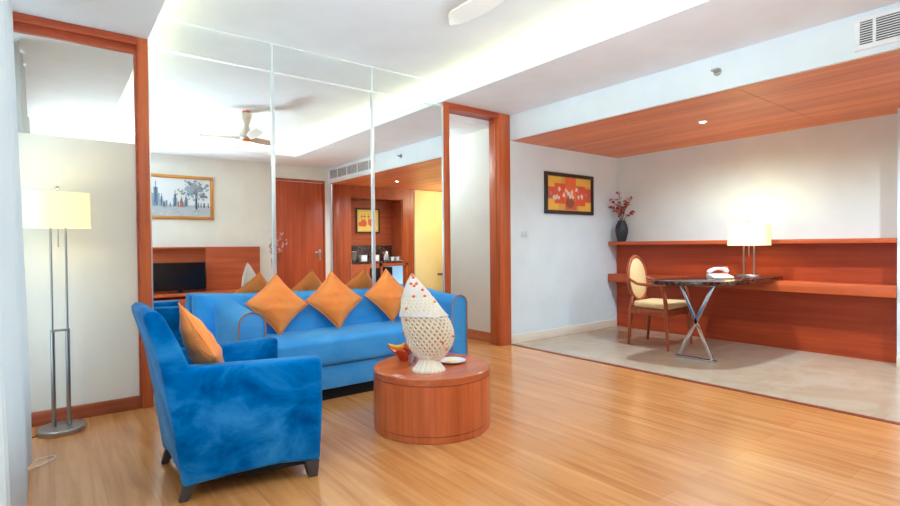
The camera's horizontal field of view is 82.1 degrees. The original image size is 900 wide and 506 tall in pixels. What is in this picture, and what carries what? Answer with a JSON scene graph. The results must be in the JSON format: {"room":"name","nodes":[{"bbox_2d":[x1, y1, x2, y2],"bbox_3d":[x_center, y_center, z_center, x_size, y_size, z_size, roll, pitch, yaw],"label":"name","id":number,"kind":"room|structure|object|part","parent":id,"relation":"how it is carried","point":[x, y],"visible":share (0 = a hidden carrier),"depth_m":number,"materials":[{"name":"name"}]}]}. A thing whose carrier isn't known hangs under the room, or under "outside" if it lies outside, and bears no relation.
{"room":"hotel room","nodes":[
{"label":"hotel room","id":0,"kind":"room"},
{"bbox_2d":[158,0,664,85],"bbox_3d":[0.393,-1.785,2.622,4.566,0.100,4.965,-1,1,-38],"label":"ceiling","id":1,"kind":"structure","parent":0,"point":[416,38],"depth_m":3.98,"materials":[{"name":"white paint"}]},
{"bbox_2d":[148,18,270,70],"bbox_3d":[-1.840,-1.617,4.014,0.892,0.233,0.008,-1,1,-38],"label":"mirror panel","id":2,"kind":"object","parent":1,"relation":"attached to","point":[165,34],"visible":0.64,"depth_m":3.99,"materials":[{"name":"silver metal"}]},
{"bbox_2d":[273,45,370,90],"bbox_3d":[-1.111,-1.631,4.578,0.928,0.233,0.008,-1,1,-38],"label":"mirror panel","id":3,"kind":"object","parent":1,"relation":"attached to","point":[285,60],"visible":1,"depth_m":4.55,"materials":[{"name":"silver metal"}]},
{"bbox_2d":[372,68,441,104],"bbox_3d":[-0.410,-1.645,5.121,0.822,0.233,0.008,-1,1,-38],"label":"mirror panel","id":4,"kind":"object","parent":1,"relation":"attached to","point":[387,82],"visible":1,"depth_m":5.10,"materials":[{"name":"silver metal"}]},
{"bbox_2d":[448,0,504,24],"bbox_3d":[0.240,-1.549,2.831,0.959,0.374,0.842,-1,1,-38],"label":"ceiling fan","id":5,"kind":"object","parent":1,"relation":"hanging from","point":[471,9],"visible":1,"depth_m":3.01,"materials":[{"name":"white plastic"}]},
{"bbox_2d":[12,0,899,114],"bbox_3d":[0.401,-1.637,2.616,4.566,0.195,4.945,-1,1,-38],"label":"ceiling","id":6,"kind":"structure","parent":0,"point":[667,34],"depth_m":3.75,"materials":[{"name":"white paint"}]},
{"bbox_2d":[0,0,31,505],"bbox_3d":[-1.604,-0.185,1.799,0.141,2.615,2.910,-1,1,-38],"label":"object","id":7,"kind":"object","parent":6,"relation":"hanging from","point":[15,386],"visible":1,"depth_m":2.11,"materials":[{"name":"white paint"}]},
{"bbox_2d":[27,326,899,505],"bbox_3d":[0.969,1.125,4.463,7.840,0.100,7.340,-1,1,-38],"label":"floor","id":8,"kind":"structure","parent":0,"point":[562,430],"depth_m":2.95,"materials":[{"name":"laminate"}]},
{"bbox_2d":[28,455,56,470],"bbox_3d":[-2.212,1.123,2.728,0.097,0.009,0.263,0,1,15],"label":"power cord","id":9,"kind":"object","parent":8,"relation":"on","point":[55,456],"visible":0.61,"depth_m":2.79,"materials":[{"name":"white plastic"}]},
{"bbox_2d":[23,186,90,438],"bbox_3d":[-2.459,0.352,3.226,0.372,1.541,0.278,-1,1,-41],"label":"floor lamp","id":10,"kind":"object","parent":8,"relation":"on","point":[57,209],"visible":0.96,"depth_m":3.21,"materials":[{"name":"silver metal"}]},
{"bbox_3d":[-2.456,-0.268,3.232,0.340,0.220,0.200,-1,1,-41],"label":"lamp shade","id":11,"kind":"part","parent":10,"relation":"part of","materials":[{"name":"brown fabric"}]},
{"bbox_2d":[57,227,58,246],"bbox_3d":[-2.455,-0.177,3.233,0.006,0.280,0.006,0,1,27],"label":"switch","id":12,"kind":"object","parent":10,"relation":"attached to","point":[57,227],"depth_m":3.23,"materials":[{"name":"metal"}]},
{"bbox_2d":[131,302,321,502],"bbox_3d":[-1.177,0.684,2.689,0.771,0.869,0.822,-1,1,-37],"label":"armchair","id":13,"kind":"object","parent":8,"relation":"on","point":[255,410],"visible":1,"depth_m":2.42,"materials":[{"name":"fabric"}]},
{"bbox_3d":[-1.388,0.636,2.531,0.244,0.765,0.618,-1,1,-37],"label":"backrest","id":14,"kind":"part","parent":13,"relation":"part of","materials":[{"name":"fabric"}]},
{"bbox_3d":[-1.507,1.078,2.777,0.041,0.085,0.089,0,1,44],"label":"leg","id":15,"kind":"part","parent":13,"relation":"part of","materials":[{"name":"grey wood"}]},
{"bbox_3d":[-1.189,1.081,2.350,0.089,0.085,0.041,-1,1,-27],"label":"leg","id":16,"kind":"part","parent":13,"relation":"part of","materials":[{"name":"grey wood"}]},
{"bbox_2d":[178,302,223,363],"bbox_3d":[-1.239,0.476,2.585,0.479,0.472,0.211,0,1,30],"label":"cushion","id":17,"kind":"object","parent":13,"relation":"on","point":[202,347],"visible":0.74,"depth_m":2.47,"materials":[{"name":"orange fabric"}]},
{"bbox_3d":[-1.322,0.778,2.946,0.115,0.541,0.699,0,1,42],"label":"arm","id":18,"kind":"part","parent":13,"relation":"part of","materials":[{"name":"fabric"}]},
{"bbox_3d":[-0.973,0.781,2.478,0.699,0.541,0.115,-1,1,-26],"label":"arm","id":19,"kind":"part","parent":13,"relation":"part of","materials":[{"name":"fabric"}]},
{"bbox_3d":[-0.700,1.073,2.595,0.068,0.085,0.072,-1,1,-37],"label":"leg","id":20,"kind":"part","parent":13,"relation":"part of","materials":[{"name":"grey wood"}]},
{"bbox_2d":[192,287,467,400],"bbox_3d":[-0.878,0.697,4.213,2.083,0.797,0.806,-1,1,-38],"label":"sofa","id":21,"kind":"object","parent":8,"relation":"on","point":[349,353],"visible":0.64,"depth_m":3.96,"materials":[{"name":"fabric"}]},
{"bbox_3d":[-1.511,0.678,3.669,0.170,0.680,0.695,-1,1,-38],"label":"arm","id":22,"kind":"part","parent":21,"relation":"part of","materials":[{"name":"fabric"}]},
{"bbox_2d":[245,273,307,334],"bbox_3d":[-1.349,0.400,4.045,0.193,0.478,0.483,0,1,33],"label":"cushion","id":23,"kind":"object","parent":21,"relation":"on","point":[278,304],"visible":0.97,"depth_m":3.98,"materials":[{"name":"orange fabric"}]},
{"bbox_3d":[-1.049,0.650,4.433,2.083,0.707,0.248,-1,1,-38],"label":"backrest","id":24,"kind":"part","parent":21,"relation":"part of","materials":[{"name":"fabric"}]},
{"bbox_2d":[305,271,362,327],"bbox_3d":[-0.967,0.392,4.340,0.494,0.486,0.198,-1,1,-18],"label":"cushion","id":25,"kind":"object","parent":21,"relation":"on","point":[333,298],"visible":1,"depth_m":4.28,"materials":[{"name":"orange fabric"}]},
{"bbox_3d":[-0.807,0.722,4.186,1.571,0.205,0.540,-1,1,-38],"label":"seat","id":26,"kind":"part","parent":21,"relation":"part of","materials":[{"name":"fabric"}]},
{"bbox_3d":[-0.814,0.916,4.200,1.571,0.178,0.490,-1,1,-38],"label":"seat","id":27,"kind":"part","parent":21,"relation":"part of","materials":[{"name":"fabric"}]},
{"bbox_2d":[364,269,403,321],"bbox_3d":[-0.548,0.380,4.664,0.191,0.478,0.496,0,1,41],"label":"cushion","id":28,"kind":"object","parent":21,"relation":"on","point":[386,293],"visible":0.91,"depth_m":4.59,"materials":[{"name":"orange fabric"}]},
{"bbox_3d":[-0.133,0.651,4.735,0.165,0.680,0.695,-1,1,-38],"label":"arm","id":29,"kind":"part","parent":21,"relation":"part of","materials":[{"name":"fabric"}]},
{"bbox_2d":[373,353,489,444],"bbox_3d":[-0.115,0.910,3.342,0.750,0.380,0.750,-1,1,-38],"label":"coffee table","id":30,"kind":"object","parent":8,"relation":"on","point":[452,405],"visible":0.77,"depth_m":3.02,"materials":[{"name":"brown wood"}]},
{"bbox_2d":[388,344,413,360],"bbox_3d":[-0.298,0.676,3.486,0.206,0.087,0.214,-1,1,-38],"label":"fruit bowl","id":31,"kind":"object","parent":30,"relation":"on","point":[401,354],"visible":0.75,"depth_m":3.43,"materials":[{"name":"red ceramic"}]},
{"bbox_2d":[388,343,403,349],"bbox_3d":[-0.348,0.626,3.475,0.145,0.051,0.035,-1,1,-22],"label":"banana","id":32,"kind":"object","parent":31,"relation":"in","point":[396,347],"visible":0.77,"depth_m":3.46,"materials":[{"name":"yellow food"}]},
{"bbox_2d":[403,342,410,352],"bbox_3d":[-0.278,0.631,3.488,0.078,0.084,0.078,-1,1,-38],"label":"apple","id":33,"kind":"object","parent":31,"relation":"in","point":[406,348],"visible":0.34,"depth_m":3.46,"materials":[{"name":"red food"}]},
{"bbox_2d":[399,273,453,373],"bbox_3d":[-0.142,0.423,3.164,0.339,0.600,0.181,-1,1,0],"label":"shell ornament","id":34,"kind":"object","parent":30,"relation":"on","point":[428,331],"visible":1,"depth_m":3.11,"materials":[{"name":"beige ceramic"}]},
{"bbox_2d":[440,357,465,363],"bbox_3d":[0.012,0.710,3.393,0.184,0.017,0.184,-1,1,-38],"label":"plate","id":35,"kind":"object","parent":30,"relation":"on","point":[458,359],"visible":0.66,"depth_m":3.42,"materials":[{"name":"white ceramic"}]},
{"bbox_2d":[626,255,692,350],"bbox_3d":[2.360,0.534,5.893,0.608,1.022,0.566,-1,1,-42],"label":"desk chair","id":36,"kind":"object","parent":8,"relation":"on","point":[637,279],"visible":0.92,"depth_m":5.88,"materials":[{"name":"brown wood"}]},
{"bbox_3d":[2.081,0.772,5.928,0.102,0.550,0.061,-1,1,-42],"label":"leg","id":37,"kind":"part","parent":36,"relation":"part of","materials":[{"name":"brown wood"}]},
{"bbox_3d":[2.200,0.292,6.066,0.450,0.541,0.092,-1,1,-42],"label":"frame","id":38,"kind":"part","parent":36,"relation":"part of","materials":[{"name":"brown wood"}]},
{"bbox_3d":[2.201,0.292,6.065,0.390,0.480,0.084,-1,1,-42],"label":"backrest","id":39,"kind":"part","parent":36,"relation":"part of","materials":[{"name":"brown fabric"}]},
{"bbox_3d":[2.362,0.766,6.178,0.102,0.550,0.061,-1,1,-42],"label":"leg","id":40,"kind":"part","parent":36,"relation":"part of","materials":[{"name":"brown wood"}]},
{"bbox_3d":[2.169,0.323,5.721,0.061,0.095,0.504,-1,1,-32],"label":"armrest","id":41,"kind":"part","parent":36,"relation":"part of","materials":[{"name":"brown wood"}]},
{"bbox_3d":[2.382,0.648,5.870,0.568,0.070,0.460,-1,1,-42],"label":"seat frame","id":42,"kind":"part","parent":36,"relation":"part of","materials":[{"name":"brown wood"}]},
{"bbox_3d":[2.387,0.576,5.863,0.523,0.075,0.435,-1,1,-42],"label":"seat","id":43,"kind":"part","parent":36,"relation":"part of","materials":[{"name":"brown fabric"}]},
{"bbox_3d":[2.307,0.697,5.543,0.050,0.707,0.112,-1,1,-42],"label":"leg","id":44,"kind":"part","parent":36,"relation":"part of","materials":[{"name":"brown wood"}]},
{"bbox_3d":[2.716,0.688,5.908,0.050,0.707,0.112,-1,1,-42],"label":"leg","id":45,"kind":"part","parent":36,"relation":"part of","materials":[{"name":"brown wood"}]},
{"bbox_2d":[510,344,899,424],"bbox_3d":[2.215,1.068,4.039,0.051,0.004,4.945,-1,1,-38],"label":"trim","id":46,"kind":"structure","parent":8,"relation":"on","point":[664,375],"depth_m":4.03,"materials":[{"name":"brown wood"}]},
{"bbox_2d":[651,274,782,362],"bbox_3d":[2.801,0.654,5.401,1.580,0.785,0.685,-1,1,-38],"label":"writing desk","id":47,"kind":"object","parent":8,"relation":"on","point":[701,280],"visible":0.94,"depth_m":5.08,"materials":[{"name":"silver metal"}]},
{"bbox_3d":[2.429,0.671,5.097,0.022,0.738,0.379,-1,1,-38],"label":"leg","id":48,"kind":"part","parent":47,"relation":"part of","materials":[{"name":"silver metal"}]},
{"bbox_3d":[2.429,0.671,5.097,0.022,0.737,0.340,-1,1,-38],"label":"leg","id":49,"kind":"part","parent":47,"relation":"part of","materials":[{"name":"silver metal"}]},
{"bbox_2d":[706,267,733,278],"bbox_3d":[2.784,0.204,5.319,0.229,0.114,0.164,-1,1,-1],"label":"telephone","id":50,"kind":"object","parent":47,"relation":"on","point":[710,274],"visible":1,"depth_m":5.33,"materials":[{"name":"white plastic"}]},
{"bbox_2d":[727,221,770,276],"bbox_3d":[3.236,-0.045,5.590,0.220,0.597,0.415,-1,1,-38],"label":"table lamp","id":51,"kind":"object","parent":47,"relation":"on","point":[748,234],"visible":0.99,"depth_m":5.51,"materials":[{"name":"white fabric"}]},
{"bbox_3d":[3.204,-0.017,5.631,0.016,0.500,0.015,-1,1,-38],"label":"stem","id":52,"kind":"part","parent":51,"relation":"part of","materials":[{"name":"silver metal"}]},
{"bbox_3d":[3.234,-0.196,5.588,0.220,0.230,0.415,-1,1,-38],"label":"lamp shade","id":53,"kind":"part","parent":51,"relation":"part of","materials":[{"name":"white fabric"}]},
{"bbox_3d":[3.268,-0.016,5.549,0.016,0.500,0.015,-1,1,-38],"label":"stem","id":54,"kind":"part","parent":51,"relation":"part of","materials":[{"name":"silver metal"}]},
{"bbox_2d":[449,113,488,138],"bbox_3d":[-0.549,-1.500,6.555,1.400,0.080,2.145,-1,1,-38],"label":"ceiling","id":55,"kind":"structure","parent":0,"point":[459,125],"depth_m":5.93,"materials":[{"name":"white paint"}]},
{"bbox_2d":[450,128,490,332],"bbox_3d":[-0.076,-0.248,6.866,0.120,2.600,2.045,-1,1,-38],"label":"wall","id":56,"kind":"structure","parent":0,"point":[469,153],"depth_m":6.33,"materials":[{"name":"white paint"}]},
{"bbox_2d":[468,328,490,342],"bbox_3d":[-0.118,0.992,6.842,0.013,0.120,2.045,-1,1,-38],"label":"baseboard","id":57,"kind":"structure","parent":56,"relation":"attached to","point":[483,336],"depth_m":6.22,"materials":[{"name":"brown wood"}]},
{"bbox_2d":[510,140,616,334],"bbox_3d":[1.514,-0.290,6.709,2.205,2.660,0.150,-1,1,-38],"label":"wall","id":58,"kind":"structure","parent":0,"point":[559,272],"depth_m":6.50,"materials":[{"name":"white paint"}]},
{"bbox_2d":[521,230,528,236],"bbox_3d":[0.890,-0.232,6.124,0.120,0.080,0.012,-1,1,-38],"label":"light switch","id":59,"kind":"object","parent":58,"relation":"attached to","point":[524,233],"visible":1,"depth_m":6.12,"materials":[{"name":"white plastic"}]},
{"bbox_2d":[511,319,616,343],"bbox_3d":[1.538,0.991,6.633,2.100,0.100,0.012,-1,1,-38],"label":"baseboard","id":60,"kind":"structure","parent":58,"relation":"attached to","point":[530,336],"depth_m":6.53,"materials":[{"name":"beige stone"}]},
{"bbox_2d":[544,171,593,214],"bbox_3d":[1.535,-0.752,6.607,0.947,0.515,0.030,-1,1,-38],"label":"wall picture","id":61,"kind":"object","parent":58,"relation":"attached to","point":[564,193],"visible":1,"depth_m":6.59,"materials":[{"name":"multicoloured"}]},
{"bbox_2d":[510,2,899,140],"bbox_3d":[2.247,-1.531,4.046,0.100,0.480,4.945,-1,1,-38],"label":"wall","id":62,"kind":"structure","parent":0,"point":[832,43],"depth_m":4.16,"materials":[{"name":"white paint"}]},
{"bbox_2d":[711,68,721,75],"bbox_3d":[2.107,-1.442,4.096,0.062,0.064,0.064,-1,1,-38],"label":"sprinkler","id":63,"kind":"object","parent":62,"relation":"attached to","point":[717,71],"visible":1,"depth_m":4.09,"materials":[{"name":"silver metal"}]},
{"bbox_2d":[854,6,899,51],"bbox_3d":[3.176,-1.432,2.755,0.014,0.217,1.655,-1,1,-38],"label":"air vent","id":64,"kind":"object","parent":62,"relation":"attached to","point":[880,28],"visible":1,"depth_m":3.31,"materials":[{"name":"white plastic"}]},
{"bbox_2d":[513,49,899,157],"bbox_3d":[3.476,-1.342,4.998,3.144,0.065,4.945,-1,1,-38],"label":"ceiling","id":65,"kind":"structure","parent":0,"point":[867,87],"depth_m":4.80,"materials":[{"name":"brown wood"}]},
{"bbox_2d":[617,113,897,241],"bbox_3d":[3.344,-0.173,6.085,0.120,2.410,3.078,-1,1,-38],"label":"wall","id":66,"kind":"structure","parent":0,"point":[835,180],"depth_m":5.67,"materials":[{"name":"white paint"}]},
{"bbox_2d":[608,238,896,363],"bbox_3d":[3.209,0.443,5.979,0.238,1.183,3.063,-1,1,-38],"label":"panelling","id":67,"kind":"object","parent":66,"relation":"attached to","point":[838,297],"visible":0.82,"depth_m":5.53,"materials":[{"name":"brown wood"}]},
{"bbox_2d":[608,191,634,241],"bbox_3d":[2.332,-0.498,7.011,0.400,0.683,0.175,0,1,39],"label":"flower vase","id":68,"kind":"object","parent":67,"relation":"on","point":[621,230],"visible":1,"depth_m":6.97,"materials":[{"name":"grey ceramic"}]},
{"bbox_2d":[608,273,896,297],"bbox_3d":[3.208,0.346,5.977,0.238,0.107,3.063,-1,1,-38],"label":"shelf","id":69,"kind":"object","parent":67,"relation":"attached to","point":[813,286],"depth_m":5.27,"materials":[{"name":"brown wood"}]},
{"bbox_2d":[897,108,899,356],"bbox_3d":[4.416,-0.162,4.585,0.400,2.410,0.607,-1,1,-38],"label":"wall pier","id":70,"kind":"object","parent":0,"point":[898,124],"visible":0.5,"depth_m":4.70,"materials":[{"name":"white paint"}]},
{"bbox_2d":[896,356,899,367],"bbox_3d":[4.263,0.996,4.474,0.012,0.100,0.607,-1,1,-38],"label":"baseboard","id":71,"kind":"object","parent":70,"relation":"attached to","point":[898,358],"visible":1,"depth_m":4.70,"materials":[{"name":"beige stone"}]},
{"bbox_3d":[-1.582,-0.370,4.331,3.690,2.940,0.120,-1,1,-38],"label":"wall","id":72,"kind":"structure","parent":0,"visible":0},
{"bbox_2d":[148,47,154,404],"bbox_3d":[-2.174,-0.187,3.752,0.016,2.600,0.012,-1,1,-38],"label":"trim","id":73,"kind":"structure","parent":72,"relation":"attached to","point":[148,47],"depth_m":3.74,"materials":[{"name":"brown wood"}]},
{"bbox_2d":[149,49,272,404],"bbox_3d":[-1.827,-0.192,4.033,0.892,2.595,0.008,-1,1,-38],"label":"wall mirror","id":74,"kind":"object","parent":72,"relation":"attached to","point":[210,121],"visible":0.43,"depth_m":3.99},
{"bbox_2d":[13,12,442,426],"bbox_3d":[-1.480,-0.222,4.284,3.590,2.643,0.080,-1,1,-38],"label":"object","id":75,"kind":"structure","parent":72,"relation":"in","point":[82,97],"depth_m":3.53,"materials":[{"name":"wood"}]},
{"bbox_3d":[-2.582,-1.094,3.443,0.845,0.640,0.012,-1,1,-38],"label":"reflective pane","id":76,"kind":"part","parent":75,"relation":"part of","materials":[{"name":"mirror"}]},
{"bbox_3d":[-2.570,0.128,3.459,0.845,1.805,0.014,-1,1,-38],"label":"frosted pane","id":77,"kind":"part","parent":75,"relation":"part of","materials":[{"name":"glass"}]},
{"bbox_3d":[-2.560,1.075,3.470,0.845,0.090,0.060,-1,1,-38],"label":"rail","id":78,"kind":"part","parent":75,"relation":"part of","materials":[{"name":"brown wood"}]},
{"bbox_2d":[271,44,272,70],"bbox_3d":[-1.479,-1.623,4.286,0.015,0.232,0.003,-1,1,-38],"label":"trim","id":79,"kind":"structure","parent":72,"relation":"attached to","point":[271,44],"depth_m":4.29,"materials":[{"name":"silver metal"}]},
{"bbox_2d":[270,72,276,275],"bbox_3d":[-1.464,-0.201,4.302,0.030,2.600,0.012,-1,1,-38],"label":"trim","id":80,"kind":"structure","parent":72,"relation":"attached to","point":[271,73],"depth_m":4.29,"materials":[{"name":"silver metal"}]},
{"bbox_2d":[158,17,441,83],"bbox_3d":[-1.137,-1.743,4.550,2.676,0.008,0.004,-1,1,-38],"label":"trim","id":81,"kind":"structure","parent":72,"relation":"attached to","point":[158,17],"depth_m":4.36,"materials":[{"name":"white paint"}]},
{"bbox_2d":[274,74,372,292],"bbox_3d":[-1.099,-0.206,4.597,0.928,2.595,0.008,-1,1,-38],"label":"wall mirror","id":82,"kind":"object","parent":72,"relation":"attached to","point":[323,131],"visible":0.64,"depth_m":4.57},
{"bbox_2d":[371,67,372,90],"bbox_3d":[-0.736,-1.637,4.861,0.015,0.232,0.003,-1,1,-38],"label":"trim","id":83,"kind":"structure","parent":72,"relation":"attached to","point":[371,67],"depth_m":4.86,"materials":[{"name":"silver metal"}]},
{"bbox_2d":[371,92,375,285],"bbox_3d":[-0.721,-0.215,4.877,0.030,2.600,0.012,-1,1,-38],"label":"trim","id":84,"kind":"structure","parent":72,"relation":"attached to","point":[372,93],"depth_m":4.87,"materials":[{"name":"silver metal"}]},
{"bbox_2d":[374,93,442,291],"bbox_3d":[-0.397,-0.219,5.140,0.822,2.595,0.008,-1,1,-38],"label":"wall mirror","id":85,"kind":"object","parent":72,"relation":"attached to","point":[407,133],"visible":0.64,"depth_m":5.12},
{"bbox_2d":[442,106,444,292],"bbox_3d":[-0.066,-0.228,5.384,0.012,2.600,0.012,-1,1,-38],"label":"trim","id":86,"kind":"structure","parent":72,"relation":"attached to","point":[442,106],"depth_m":5.37,"materials":[{"name":"silver metal"}]},
{"bbox_2d":[443,102,510,345],"bbox_3d":[0.272,-0.259,5.735,0.953,2.645,0.170,-1,1,-38],"label":"door frame","id":87,"kind":"structure","parent":72,"relation":"in","point":[499,123],"depth_m":5.89,"materials":[{"name":"brown wood"}]}
]}

